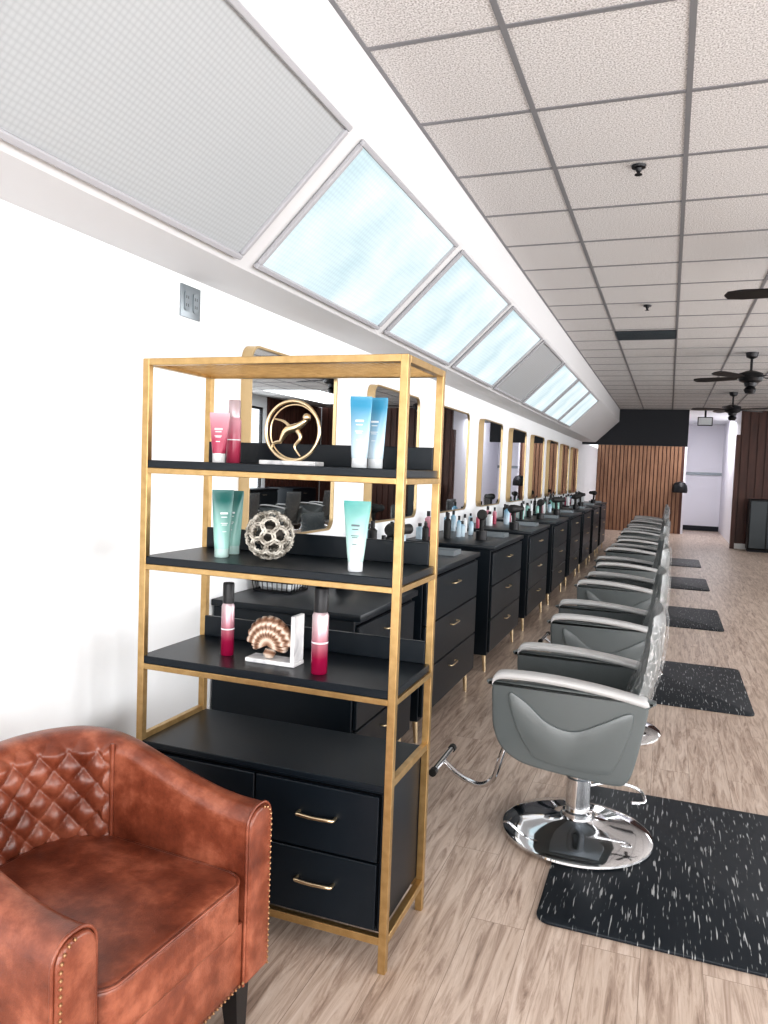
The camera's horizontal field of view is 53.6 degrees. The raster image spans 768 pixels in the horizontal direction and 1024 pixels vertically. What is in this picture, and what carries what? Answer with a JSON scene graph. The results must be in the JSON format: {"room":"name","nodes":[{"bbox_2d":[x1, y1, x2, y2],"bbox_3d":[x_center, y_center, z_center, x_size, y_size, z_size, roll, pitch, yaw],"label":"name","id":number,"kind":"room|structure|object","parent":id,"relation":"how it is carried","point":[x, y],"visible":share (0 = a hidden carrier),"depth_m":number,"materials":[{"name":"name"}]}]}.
{"room":"salon","nodes":[
{"label":"salon","id":0,"kind":"room"},
{"bbox_2d":[0,199,597,740],"bbox_3d":[1.915,-0.183,10.711,0.100,2.250,26.600,3,4,20],"label":"wall","id":1,"kind":"structure","parent":0,"point":[81,314],"depth_m":2.73,"materials":[{"name":"white paint"}]},
{"bbox_2d":[179,283,200,321],"bbox_3d":[-0.800,-0.867,3.147,0.012,0.132,0.136,3,4,20],"label":"electrical outlet plate","id":2,"kind":"object","parent":1,"relation":"attached to","point":[190,297],"visible":1,"depth_m":3.14,"materials":[{"name":"silver metal"}]},
{"bbox_2d":[184,291,189,310],"bbox_3d":[-0.807,-0.866,3.118,0.004,0.080,0.036,3,4,20],"label":"socket","id":3,"kind":"object","parent":2,"relation":"attached to","point":[186,293],"depth_m":3.11,"materials":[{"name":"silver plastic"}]},
{"bbox_2d":[193,294,198,313],"bbox_3d":[-0.786,-0.868,3.174,0.004,0.080,0.036,3,4,20],"label":"socket","id":4,"kind":"object","parent":2,"relation":"attached to","point":[195,296],"depth_m":3.17,"materials":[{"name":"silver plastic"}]},
{"bbox_2d":[238,346,337,533],"bbox_3d":[-0.482,-0.341,4.024,0.055,0.930,0.980,3,4,20],"label":"wall mirror","id":5,"kind":"object","parent":1,"relation":"attached to","point":[309,505],"visible":0.44,"depth_m":3.95,"materials":[{"name":"gold metal"}]},
{"bbox_2d":[363,384,419,522],"bbox_3d":[0.072,-0.407,5.503,0.055,0.930,0.980,3,4,20],"label":"wall mirror","id":6,"kind":"object","parent":1,"relation":"attached to","point":[381,497],"visible":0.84,"depth_m":5.39,"materials":[{"name":"gold metal"}]},
{"bbox_2d":[440,406,469,512],"bbox_3d":[0.626,-0.473,6.981,0.055,0.930,0.980,3,4,20],"label":"wall mirror","id":7,"kind":"object","parent":1,"relation":"attached to","point":[456,427],"visible":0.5,"depth_m":7.00,"materials":[{"name":"gold metal"}]},
{"bbox_2d":[476,419,502,506],"bbox_3d":[1.180,-0.539,8.459,0.055,0.930,0.980,3,4,20],"label":"wall mirror","id":8,"kind":"object","parent":1,"relation":"attached to","point":[490,437],"visible":1,"depth_m":8.33,"materials":[{"name":"gold metal"}]},
{"bbox_2d":[506,428,526,501],"bbox_3d":[1.735,-0.605,9.937,0.055,0.930,0.980,3,4,20],"label":"wall mirror","id":9,"kind":"object","parent":1,"relation":"attached to","point":[517,439],"visible":1,"depth_m":9.80,"materials":[{"name":"gold metal"}]},
{"bbox_2d":[528,435,544,498],"bbox_3d":[2.289,-0.671,11.415,0.055,0.930,0.980,3,4,20],"label":"wall mirror","id":10,"kind":"object","parent":1,"relation":"attached to","point":[536,457],"visible":0.99,"depth_m":11.27,"materials":[{"name":"gold metal"}]},
{"bbox_2d":[544,440,557,496],"bbox_3d":[2.843,-0.737,12.893,0.055,0.930,0.980,3,4,20],"label":"wall mirror","id":11,"kind":"object","parent":1,"relation":"attached to","point":[552,446],"visible":0.98,"depth_m":12.73,"materials":[{"name":"gold metal"}]},
{"bbox_2d":[558,444,568,494],"bbox_3d":[3.398,-0.803,14.371,0.055,0.930,0.980,3,4,20],"label":"wall mirror","id":12,"kind":"object","parent":1,"relation":"attached to","point":[564,449],"visible":1,"depth_m":14.20,"materials":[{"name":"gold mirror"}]},
{"bbox_2d":[568,447,578,492],"bbox_3d":[3.952,-0.869,15.849,0.055,0.930,0.980,3,4,20],"label":"wall mirror","id":13,"kind":"object","parent":1,"relation":"attached to","point":[573,467],"visible":0.99,"depth_m":15.67,"materials":[{"name":"gold metal"}]},
{"bbox_2d":[0,0,619,441],"bbox_3d":[1.270,-1.569,7.631,0.885,0.830,20.500,3,4,20],"label":"sloped wall","id":14,"kind":"structure","parent":0,"point":[311,33],"depth_m":2.94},
{"bbox_2d":[0,0,352,259],"bbox_3d":[-0.565,-1.133,2.157,0.455,0.446,1.335,3,4,20],"label":"window blind","id":15,"kind":"object","parent":14,"relation":"attached to","point":[189,114],"visible":1,"depth_m":2.10,"materials":[{"name":"grey"}]},
{"bbox_2d":[254,139,458,329],"bbox_3d":[-0.056,-1.193,3.514,0.455,0.446,1.335,3,4,20],"label":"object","id":16,"kind":"object","parent":14,"relation":"attached to","point":[364,243],"visible":1,"depth_m":3.35,"materials":[{"name":"grey"}]},
{"bbox_2d":[384,250,511,365],"bbox_3d":[0.453,-1.254,4.870,0.455,0.446,1.335,3,4,20],"label":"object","id":17,"kind":"object","parent":14,"relation":"attached to","point":[461,302],"visible":1,"depth_m":4.76,"materials":[{"name":"grey"}]},
{"bbox_2d":[452,306,542,387],"bbox_3d":[0.962,-1.315,6.227,0.455,0.446,1.335,3,4,20],"label":"light panel","id":18,"kind":"object","parent":14,"relation":"attached to","point":[512,337],"visible":1,"depth_m":6.14,"materials":[{"name":"grey"}]},
{"bbox_2d":[494,340,563,402],"bbox_3d":[1.470,-1.375,7.583,0.455,0.446,1.335,3,4,20],"label":"light panel","id":19,"kind":"object","parent":14,"relation":"attached to","point":[538,365],"visible":1,"depth_m":7.51,"materials":[{"name":"grey"}]},
{"bbox_2d":[522,363,578,412],"bbox_3d":[1.979,-1.436,8.940,0.455,0.446,1.335,3,4,20],"label":"light panel","id":20,"kind":"object","parent":14,"relation":"attached to","point":[563,378],"visible":0.99,"depth_m":8.88,"materials":[{"name":"grey"}]},
{"bbox_2d":[542,379,589,420],"bbox_3d":[2.487,-1.497,10.296,0.455,0.446,1.335,3,4,20],"label":"light panel","id":21,"kind":"object","parent":14,"relation":"attached to","point":[578,390],"visible":0.97,"depth_m":10.25,"materials":[{"name":"grey"}]},
{"bbox_2d":[558,391,598,426],"bbox_3d":[2.996,-1.557,11.653,0.455,0.446,1.335,3,4,20],"label":"light panel","id":22,"kind":"object","parent":14,"relation":"attached to","point":[585,404],"visible":0.99,"depth_m":11.62,"materials":[{"name":"grey"}]},
{"bbox_2d":[631,163,646,175],"bbox_3d":[1.228,-1.648,3.667,0.070,0.043,0.070,3,4,20],"label":"sprinkler","id":23,"kind":"object","parent":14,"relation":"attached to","point":[637,167],"visible":1,"depth_m":3.65,"materials":[{"name":"black metal"}]},
{"bbox_2d":[615,330,676,339],"bbox_3d":[2.765,-1.861,8.019,0.600,0.012,0.500,3,4,20],"label":"ceiling vent","id":24,"kind":"object","parent":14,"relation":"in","point":[655,334],"visible":1,"depth_m":7.97,"materials":[{"name":"grey metal"}]},
{"bbox_2d":[697,411,712,425],"bbox_3d":[7.337,-2.148,17.352,0.320,0.360,0.046,3,4,20],"label":"exit sign","id":25,"kind":"object","parent":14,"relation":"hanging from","point":[702,421],"visible":0.96,"depth_m":17.34,"materials":[{"name":"black paint"}]},
{"bbox_2d":[204,530,767,1023],"bbox_3d":[5.146,1.185,9.561,7.100,0.100,26.800,3,4,20],"label":"floor","id":26,"kind":"structure","parent":0,"point":[478,950],"depth_m":2.65,"materials":[{"name":"wood"}]},
{"bbox_2d":[0,725,272,1023],"bbox_3d":[-0.765,0.995,1.834,0.710,0.742,0.718,4,4,24],"label":"barrel armchair","id":27,"kind":"object","parent":26,"relation":"on","point":[135,885],"visible":1,"depth_m":1.90,"materials":[{"name":"leather"}]},
{"bbox_2d":[0,835,238,1023],"bbox_3d":[-0.707,0.962,1.806,0.576,0.145,0.496,4,4,24],"label":"seat cushion","id":28,"kind":"object","parent":27,"relation":"on","point":[160,908],"depth_m":1.79,"materials":[{"name":"leather"}]},
{"bbox_2d":[136,354,445,974],"bbox_3d":[-0.328,0.430,2.514,0.907,1.822,0.412,3,4,20],"label":"etagere shelf","id":29,"kind":"object","parent":26,"relation":"on","point":[349,825],"visible":0.73,"depth_m":2.40,"materials":[{"name":"wood"}]},
{"bbox_2d":[210,412,229,462],"bbox_3d":[-0.547,-0.247,2.524,0.050,0.165,0.045,-1,4,-41],"label":"tube","id":30,"kind":"object","parent":29,"relation":"on","point":[219,422],"visible":0.94,"depth_m":2.51,"materials":[{"name":"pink plastic"}]},
{"bbox_2d":[212,490,233,557],"bbox_3d":[-0.539,0.038,2.534,0.051,0.225,0.059,3,4,20],"label":"tube","id":31,"kind":"object","parent":29,"relation":"on","point":[222,500],"visible":1,"depth_m":2.52,"materials":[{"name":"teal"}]},
{"bbox_2d":[220,582,234,655],"bbox_3d":[-0.524,0.359,2.554,0.044,0.245,0.044,3,4,20],"label":"bottle","id":32,"kind":"object","parent":29,"relation":"on","point":[228,607],"visible":1,"depth_m":2.54,"materials":[{"name":"red plastic"}]},
{"bbox_2d":[226,400,240,462],"bbox_3d":[-0.514,-0.276,2.607,0.049,0.215,0.049,3,4,20],"label":"bottle","id":33,"kind":"object","parent":29,"relation":"on","point":[233,449],"visible":0.86,"depth_m":2.59,"materials":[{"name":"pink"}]},
{"bbox_2d":[229,491,243,554],"bbox_3d":[-0.523,0.036,2.635,0.056,0.220,0.051,0,4,-28],"label":"tube","id":34,"kind":"object","parent":29,"relation":"on","point":[234,548],"visible":0.62,"depth_m":2.62,"materials":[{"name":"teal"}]},
{"bbox_2d":[244,510,294,559],"bbox_3d":[-0.374,0.075,2.495,0.165,0.166,0.164,2,3,-3],"label":"decorative ball","id":35,"kind":"object","parent":29,"relation":"on","point":[270,534],"visible":1,"depth_m":2.46,"materials":[{"name":"ceramic"}]},
{"bbox_2d":[245,613,304,667],"bbox_3d":[-0.360,0.409,2.483,0.189,0.165,0.070,3,4,20],"label":"bookend","id":36,"kind":"object","parent":29,"relation":"on","point":[271,631],"visible":1,"depth_m":2.45,"materials":[{"name":"white stone"}]},
{"bbox_2d":[259,399,323,465],"bbox_3d":[-0.296,-0.257,2.451,0.203,0.212,0.070,3,4,20],"label":"ring sculpture","id":37,"kind":"object","parent":29,"relation":"on","point":[296,427],"visible":1,"depth_m":2.44,"materials":[{"name":"gold metal"}]},
{"bbox_2d":[311,587,328,674],"bbox_3d":[-0.199,0.369,2.368,0.053,0.270,0.053,3,4,20],"label":"bottle","id":38,"kind":"object","parent":29,"relation":"on","point":[320,617],"visible":0.99,"depth_m":2.35,"materials":[{"name":"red plastic"}]},
{"bbox_2d":[344,500,370,571],"bbox_3d":[-0.084,0.074,2.312,0.049,0.215,0.070,-1,5,-43],"label":"tube","id":39,"kind":"object","parent":29,"relation":"on","point":[357,513],"visible":1,"depth_m":2.30,"materials":[{"name":"white"}]},
{"bbox_2d":[350,396,371,467],"bbox_3d":[-0.073,-0.246,2.347,0.051,0.220,0.051,0,4,-38],"label":"tube","id":40,"kind":"object","parent":29,"relation":"on","point":[360,406],"visible":0.99,"depth_m":2.33,"materials":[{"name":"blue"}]},
{"bbox_2d":[367,398,387,468],"bbox_3d":[-0.025,-0.252,2.425,0.051,0.225,0.053,1,4,-26],"label":"tube","id":41,"kind":"object","parent":29,"relation":"on","point":[379,405],"visible":0.81,"depth_m":2.41,"materials":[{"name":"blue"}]},
{"bbox_2d":[211,585,417,741],"bbox_3d":[-0.308,0.835,3.680,0.746,0.881,0.780,3,4,20],"label":"base cabinet","id":42,"kind":"object","parent":26,"relation":"on","point":[364,612],"visible":0.24,"depth_m":3.37,"materials":[{"name":"black laminate"}]},
{"bbox_2d":[211,585,417,621],"bbox_3d":[-0.301,0.410,3.659,0.727,0.030,0.780,3,4,20],"label":"countertop","id":43,"kind":"structure","parent":42,"relation":"on","point":[346,605],"depth_m":3.43,"materials":[{"name":"black laminate"}]},
{"bbox_2d":[252,580,307,593],"bbox_3d":[-0.505,0.315,3.731,0.245,0.133,0.205,3,4,20],"label":"wire basket","id":44,"kind":"object","parent":43,"relation":"on","point":[271,586],"visible":0.37,"depth_m":3.67,"materials":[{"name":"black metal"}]},
{"bbox_2d":[410,551,479,742],"bbox_3d":[0.097,0.751,4.754,0.746,0.951,1.200,3,4,20],"label":"base cabinet","id":45,"kind":"object","parent":26,"relation":"on","point":[457,574],"visible":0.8,"depth_m":4.56,"materials":[{"name":"black laminate"}]},
{"bbox_2d":[367,521,376,538],"label":"bottles","id":46,"kind":"object","parent":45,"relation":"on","point":[372,532],"depth_m":4.87,"materials":[{"name":"black"}]},
{"bbox_2d":[437,551,479,573],"bbox_3d":[0.105,0.292,4.731,0.727,0.030,1.200,3,4,20],"label":"countertop","id":47,"kind":"structure","parent":45,"relation":"on","point":[445,562],"depth_m":4.71,"materials":[{"name":"black laminate"}]},
{"bbox_2d":[384,523,412,539],"bbox_3d":[0.082,0.180,4.317,0.090,0.244,0.200,5,4,37],"label":"hair dryer","id":48,"kind":"object","parent":47,"relation":"on","point":[389,529],"visible":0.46,"depth_m":4.25,"materials":[{"name":"black plastic"}]},
{"bbox_2d":[438,547,460,555],"bbox_3d":[0.365,0.257,4.984,0.240,0.030,0.180,3,4,20],"label":"tray","id":49,"kind":"object","parent":47,"relation":"on","point":[441,551],"visible":0.53,"depth_m":4.89,"materials":[{"name":"silver metal"}]},
{"bbox_2d":[406,530,523,670],"bbox_3d":[0.675,0.682,6.298,0.746,0.951,1.200,3,4,20],"label":"base cabinet","id":50,"kind":"object","parent":26,"relation":"on","point":[499,561],"visible":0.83,"depth_m":5.81,"materials":[{"name":"black laminate"}]},
{"bbox_2d":[416,511,430,540],"label":"bottles","id":51,"kind":"object","parent":50,"relation":"on","point":[423,532],"depth_m":5.92,"materials":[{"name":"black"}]},
{"bbox_2d":[443,510,473,538],"label":"bottles","id":52,"kind":"object","parent":50,"relation":"on","point":[449,525],"depth_m":6.30,"materials":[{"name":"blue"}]},
{"bbox_2d":[406,530,523,549],"bbox_3d":[0.684,0.223,6.274,0.727,0.030,1.200,3,4,20],"label":"countertop","id":53,"kind":"structure","parent":50,"relation":"on","point":[469,541],"depth_m":5.91,"materials":[{"name":"black laminate"}]},
{"bbox_2d":[476,509,486,539],"bbox_3d":[0.790,0.100,6.132,0.090,0.244,0.200,3,3,9],"label":"hair dryer","id":54,"kind":"object","parent":53,"relation":"on","point":[481,534],"visible":1,"depth_m":6.08,"materials":[{"name":"black plastic"}]},
{"bbox_2d":[487,531,508,537],"bbox_3d":[0.927,0.190,6.481,0.240,0.030,0.180,3,4,20],"label":"tray","id":55,"kind":"object","parent":53,"relation":"on","point":[489,533],"visible":0.57,"depth_m":6.40,"materials":[{"name":"silver metal"}]},
{"bbox_2d":[467,521,549,630],"bbox_3d":[1.237,0.616,7.795,0.746,0.951,1.200,3,4,20],"label":"base cabinet","id":56,"kind":"object","parent":26,"relation":"on","point":[534,554],"visible":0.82,"depth_m":7.36,"materials":[{"name":"black laminate"}]},
{"bbox_2d":[467,521,549,534],"bbox_3d":[1.245,0.156,7.771,0.727,0.030,1.200,3,4,20],"label":"countertop","id":57,"kind":"structure","parent":56,"relation":"on","point":[499,526],"depth_m":7.39,"materials":[{"name":"black laminate"}]},
{"bbox_2d":[468,505,511,527],"bbox_3d":[1.097,0.029,7.816,0.309,0.207,1.088,3,4,20],"label":"bottles","id":58,"kind":"object","parent":57,"relation":"on","point":[491,519],"visible":0.63,"depth_m":7.87,"materials":[{"name":"white"}]},
{"bbox_2d":[508,505,523,529],"bbox_3d":[1.262,0.049,7.289,0.090,0.244,0.200,5,5,43],"label":"hair dryer","id":59,"kind":"object","parent":57,"relation":"on","point":[513,509],"visible":1,"depth_m":7.24,"materials":[{"name":"black plastic"}]},
{"bbox_2d":[516,521,538,525],"bbox_3d":[1.488,0.123,7.978,0.240,0.030,0.180,3,4,20],"label":"tray","id":60,"kind":"object","parent":57,"relation":"on","point":[520,522],"visible":0.69,"depth_m":7.90,"materials":[{"name":"silver metal"}]},
{"bbox_2d":[496,515,568,604],"bbox_3d":[1.798,0.549,9.291,0.746,0.951,1.200,3,4,20],"label":"base cabinet","id":61,"kind":"object","parent":26,"relation":"on","point":[557,538],"visible":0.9,"depth_m":8.87,"materials":[{"name":"black laminate"}]},
{"bbox_2d":[496,515,568,524],"bbox_3d":[1.806,0.089,9.268,0.727,0.030,1.200,3,4,20],"label":"countertop","id":62,"kind":"structure","parent":61,"relation":"on","point":[550,521],"depth_m":8.92,"materials":[{"name":"black laminate"}]},
{"bbox_2d":[502,500,532,519],"bbox_3d":[1.643,-0.034,9.311,0.280,0.197,1.093,3,4,20],"label":"bottles","id":63,"kind":"object","parent":62,"relation":"on","point":[528,510],"visible":0.6,"depth_m":9.39,"materials":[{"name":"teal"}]},
{"bbox_2d":[536,499,544,518],"bbox_3d":[1.886,-0.036,9.136,0.090,0.244,0.200,3,4,19],"label":"hair dryer","id":64,"kind":"object","parent":62,"relation":"on","point":[540,502],"visible":0.98,"depth_m":9.08,"materials":[{"name":"black plastic"}]},
{"bbox_2d":[532,510,581,585],"bbox_3d":[2.359,0.482,10.788,0.746,0.951,1.200,3,4,20],"label":"base cabinet","id":65,"kind":"object","parent":26,"relation":"on","point":[574,522],"visible":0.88,"depth_m":10.39,"materials":[{"name":"black laminate"}]},
{"bbox_2d":[532,510,581,517],"bbox_3d":[2.368,0.022,10.764,0.727,0.030,1.200,3,4,20],"label":"countertop","id":66,"kind":"structure","parent":65,"relation":"on","point":[571,515],"depth_m":10.43,"materials":[{"name":"black laminate"}]},
{"bbox_2d":[533,497,551,513],"bbox_3d":[2.258,-0.102,10.801,0.268,0.205,1.123,3,3,11],"label":"bottles","id":67,"kind":"object","parent":66,"relation":"on","point":[548,508],"visible":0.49,"depth_m":10.79,"materials":[{"name":"white"}]},
{"bbox_2d":[551,497,565,514],"bbox_3d":[2.358,-0.086,10.290,0.200,0.244,0.090,0,4,-26],"label":"hair dryer","id":68,"kind":"object","parent":66,"relation":"on","point":[556,500],"visible":1,"depth_m":10.25,"materials":[{"name":"black plastic"}]},
{"bbox_2d":[552,507,591,571],"bbox_3d":[2.921,0.415,12.285,0.746,0.951,1.200,3,4,20],"label":"base cabinet","id":69,"kind":"object","parent":26,"relation":"on","point":[585,526],"visible":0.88,"depth_m":11.90,"materials":[{"name":"black laminate"}]},
{"bbox_2d":[552,507,591,512],"bbox_3d":[2.929,-0.045,12.261,0.727,0.030,1.200,3,4,20],"label":"countertop","id":70,"kind":"structure","parent":69,"relation":"on","point":[585,510],"depth_m":11.96,"materials":[{"name":"black laminate"}]},
{"bbox_2d":[572,494,581,508],"bbox_3d":[3.068,-0.166,12.107,0.090,0.244,0.200,5,5,42],"label":"hair dryer","id":71,"kind":"object","parent":70,"relation":"on","point":[575,497],"visible":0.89,"depth_m":12.06,"materials":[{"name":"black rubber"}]},
{"bbox_2d":[562,504,599,561],"bbox_3d":[3.482,0.348,13.782,0.746,0.951,1.200,3,4,20],"label":"base cabinet","id":72,"kind":"object","parent":26,"relation":"on","point":[595,508],"visible":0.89,"depth_m":13.37,"materials":[{"name":"black laminate"}]},
{"bbox_2d":[562,504,599,508],"bbox_3d":[3.490,-0.112,13.758,0.727,0.030,1.200,3,4,20],"label":"countertop","id":73,"kind":"structure","parent":72,"relation":"on","point":[586,506],"depth_m":13.35,"materials":[{"name":"black laminate"}]},
{"bbox_2d":[560,494,573,505],"bbox_3d":[3.347,-0.238,13.809,0.238,0.205,1.092,3,4,20],"label":"bottles","id":74,"kind":"object","parent":73,"relation":"on","point":[567,502],"visible":0.72,"depth_m":13.39,"materials":[{"name":"white"}]},
{"bbox_2d":[508,565,670,745],"bbox_3d":[1.192,0.794,4.581,0.970,0.967,0.685,3,4,18],"label":"salon chair","id":75,"kind":"object","parent":26,"relation":"on","point":[615,629],"visible":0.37,"depth_m":4.32,"materials":[{"name":"grey leather"}]},
{"bbox_2d":[577,501,606,552],"bbox_3d":[4.043,0.281,15.279,0.746,0.951,1.200,3,4,20],"label":"base cabinet","id":76,"kind":"object","parent":26,"relation":"on","point":[602,512],"visible":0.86,"depth_m":14.89,"materials":[{"name":"black laminate"}]},
{"bbox_2d":[577,501,606,505],"bbox_3d":[4.052,-0.179,15.255,0.727,0.030,1.200,3,4,20],"label":"countertop","id":77,"kind":"structure","parent":76,"relation":"on","point":[602,503],"depth_m":15.04,"materials":[{"name":"black laminate"}]},
{"bbox_2d":[593,533,668,579],"bbox_3d":[2.200,0.672,7.293,0.970,0.967,0.685,3,4,16],"label":"salon chair","id":78,"kind":"object","parent":26,"relation":"on","point":[630,566],"visible":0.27,"depth_m":7.04,"materials":[{"name":"grey leather"}]},
{"bbox_2d":[616,518,670,547],"bbox_3d":[3.236,0.552,10.004,0.970,0.967,0.685,3,4,18],"label":"salon chair","id":79,"kind":"object","parent":26,"relation":"on","point":[637,540],"visible":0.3,"depth_m":9.76,"materials":[{"name":"grey leather"}]},
{"bbox_2d":[626,510,668,531],"bbox_3d":[4.244,0.430,12.719,0.970,0.967,0.685,3,4,17],"label":"salon chair","id":80,"kind":"object","parent":26,"relation":"on","point":[632,525],"visible":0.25,"depth_m":12.50,"materials":[{"name":"grey leather"}]},
{"bbox_2d":[633,504,668,521],"bbox_3d":[5.253,0.308,15.439,0.970,0.967,0.685,3,4,19],"label":"salon chair","id":81,"kind":"object","parent":26,"relation":"on","point":[666,505],"visible":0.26,"depth_m":15.21,"materials":[{"name":"grey leather"}]},
{"bbox_2d":[536,786,767,977],"bbox_3d":[1.156,1.367,2.952,0.940,0.012,1.220,3,4,20],"label":"anti-fatigue mat","id":82,"kind":"object","parent":26,"relation":"on","point":[700,894],"visible":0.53,"depth_m":2.75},
{"bbox_2d":[429,598,669,869],"bbox_3d":[0.675,0.842,3.234,0.970,0.967,0.685,3,4,20],"label":"salon chair","id":83,"kind":"object","parent":82,"relation":"on","point":[581,715],"visible":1,"depth_m":2.98,"materials":[{"name":"leather"}]},
{"bbox_2d":[669,558,700,567],"bbox_3d":[5.156,0.890,13.617,0.940,0.012,1.260,3,4,20],"label":"anti-fatigue mat","id":84,"kind":"object","parent":26,"relation":"on","point":[675,561],"visible":0.51,"depth_m":13.44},
{"bbox_2d":[615,507,669,546],"bbox_3d":[4.764,0.357,14.086,0.970,0.967,0.685,4,4,23],"label":"salon chair","id":85,"kind":"object","parent":84,"relation":"on","point":[636,521],"visible":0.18,"depth_m":13.83,"materials":[{"name":"grey leather"}]},
{"bbox_2d":[668,576,709,590],"bbox_3d":[4.152,1.010,10.941,0.940,0.012,1.260,3,4,20],"label":"anti-fatigue mat","id":86,"kind":"object","parent":26,"relation":"on","point":[684,583],"visible":0.56,"depth_m":10.78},
{"bbox_2d":[620,513,668,539],"bbox_3d":[3.727,0.478,11.373,0.970,0.967,0.685,3,4,20],"label":"salon chair","id":87,"kind":"object","parent":86,"relation":"on","point":[646,533],"visible":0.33,"depth_m":11.11,"materials":[{"name":"grey leather"}]},
{"bbox_2d":[665,606,723,631],"bbox_3d":[3.149,1.130,8.266,0.940,0.012,1.260,3,4,20],"label":"anti-fatigue mat","id":88,"kind":"object","parent":26,"relation":"on","point":[681,617],"visible":0.48,"depth_m":8.10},
{"bbox_2d":[604,524,669,561],"bbox_3d":[2.720,0.600,8.661,0.970,0.967,0.685,4,4,22],"label":"salon chair","id":89,"kind":"object","parent":88,"relation":"on","point":[641,552],"visible":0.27,"depth_m":8.40,"materials":[{"name":"grey leather"}]},
{"bbox_2d":[651,660,754,715],"bbox_3d":[2.146,1.249,5.590,0.940,0.012,1.260,3,4,20],"label":"anti-fatigue mat","id":90,"kind":"object","parent":26,"relation":"on","point":[685,685],"visible":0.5,"depth_m":5.40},
{"bbox_2d":[538,545,671,677],"bbox_3d":[1.712,0.721,5.946,0.970,0.967,0.685,4,4,23],"label":"salon chair","id":91,"kind":"object","parent":90,"relation":"on","point":[631,591],"visible":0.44,"depth_m":5.69,"materials":[{"name":"grey leather"}]},
{"bbox_2d":[729,435,740,548],"bbox_3d":[7.744,-0.444,16.766,0.080,2.500,0.200,3,4,20],"label":"post","id":92,"kind":"object","parent":26,"relation":"on","point":[738,437],"visible":1,"depth_m":16.68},
{"bbox_2d":[745,499,767,552],"bbox_3d":[8.129,0.295,16.198,0.700,1.120,0.415,3,4,20],"label":"storage cabinet","id":93,"kind":"object","parent":26,"relation":"on","point":[756,540],"visible":1,"depth_m":16.07,"materials":[{"name":"black metal"}]},
{"bbox_2d":[335,0,767,410],"bbox_3d":[4.590,-1.752,6.485,6.125,0.080,20.700,3,4,20],"label":"ceiling","id":94,"kind":"structure","parent":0,"point":[642,50],"depth_m":3.54,"materials":[{"name":"tile"}]},
{"bbox_2d":[328,0,767,409],"bbox_3d":[4.558,-1.707,6.392,6.115,0.006,20.500,3,4,20],"label":"ceiling grid","id":95,"kind":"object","parent":94,"relation":"attached to","point":[501,26],"depth_m":3.57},
{"bbox_2d":[691,392,767,420],"bbox_3d":[6.006,-1.797,12.992,1.207,0.480,1.256,1,4,-20],"label":"ceiling fan","id":96,"kind":"object","parent":94,"relation":"hanging from","point":[732,410],"depth_m":12.94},
{"bbox_2d":[694,352,767,393],"bbox_3d":[4.353,-1.618,8.893,1.207,0.480,1.256,3,3,6],"label":"ceiling fan","id":97,"kind":"object","parent":94,"relation":"hanging from","point":[750,378],"depth_m":8.84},
{"bbox_2d":[724,288,767,299],"bbox_3d":[2.885,-1.428,4.712,1.207,0.480,1.256,2,3,-11],"label":"ceiling fan","id":98,"kind":"object","parent":94,"relation":"hanging from","point":[743,294],"depth_m":4.92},
{"bbox_2d":[582,409,689,446],"bbox_3d":[5.619,-1.933,17.020,2.240,0.880,0.150,3,4,20],"label":"wall header","id":99,"kind":"structure","parent":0,"point":[635,427],"depth_m":16.84,"materials":[{"name":"black paint"}]},
{"bbox_2d":[595,445,684,533],"bbox_3d":[7.015,-0.966,20.896,2.260,3.000,0.100,3,4,20],"label":"wall","id":100,"kind":"structure","parent":0,"point":[683,448],"depth_m":20.80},
{"bbox_2d":[596,445,681,533],"bbox_3d":[6.964,-0.965,20.846,2.176,3.000,0.030,3,4,20],"label":"trim wood slats","id":101,"kind":"structure","parent":100,"relation":"attached to","point":[604,454],"depth_m":20.85,"materials":[{"name":"brown wood"}]},
{"bbox_2d":[672,482,687,492],"bbox_3d":[7.870,-0.663,20.226,0.400,0.300,0.400,1,4,-26],"label":"hair dryer","id":102,"kind":"object","parent":101,"relation":"attached to","point":[678,487],"visible":1,"depth_m":20.08,"materials":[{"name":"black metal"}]},
{"bbox_2d":[680,447,686,533],"bbox_3d":[8.453,-0.993,21.425,0.060,3.100,1.900,3,4,20],"label":"wall","id":103,"kind":"structure","parent":0,"point":[685,458],"depth_m":20.57,"materials":[{"name":"white paint"}]},
{"bbox_2d":[683,425,724,526],"bbox_3d":[9.936,-0.967,21.939,2.800,3.100,0.100,3,4,20],"label":"wall","id":104,"kind":"structure","parent":0,"point":[705,443],"depth_m":22.12,"materials":[{"name":"white paint"}]},
{"bbox_2d":[682,525,717,531],"bbox_3d":[9.221,0.474,22.202,1.000,0.140,0.030,3,4,20],"label":"baseboard","id":105,"kind":"structure","parent":104,"relation":"attached to","point":[685,527],"depth_m":22.18,"materials":[{"name":"black paint"}]},
{"bbox_2d":[686,472,721,475],"bbox_3d":[9.281,-1.112,22.108,1.000,0.080,0.030,3,4,20],"label":"rail","id":106,"kind":"object","parent":104,"relation":"attached to","point":[687,473],"visible":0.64,"depth_m":22.10,"materials":[{"name":"silver metal"}]},
{"bbox_2d":[689,410,729,424],"bbox_3d":[7.931,-2.471,19.470,5.000,0.080,6.000,3,4,20],"label":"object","id":107,"kind":"structure","parent":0,"point":[718,418],"depth_m":19.23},
{"bbox_2d":[718,411,741,542],"bbox_3d":[8.826,-0.858,19.377,0.080,3.100,5.480,3,4,20],"label":"wall","id":108,"kind":"structure","parent":0,"point":[732,428],"depth_m":19.48,"materials":[{"name":"white paint"}]},
{"bbox_2d":[734,411,767,543],"bbox_3d":[9.481,-0.633,16.149,3.580,3.080,0.120,3,4,20],"label":"wall partition","id":109,"kind":"structure","parent":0,"point":[750,413],"depth_m":16.61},
{"bbox_2d":[735,412,767,543],"bbox_3d":[9.428,-0.652,16.088,3.470,2.880,0.030,3,4,20],"label":"slatted wall panel","id":110,"kind":"structure","parent":109,"relation":"attached to","point":[745,414],"depth_m":16.58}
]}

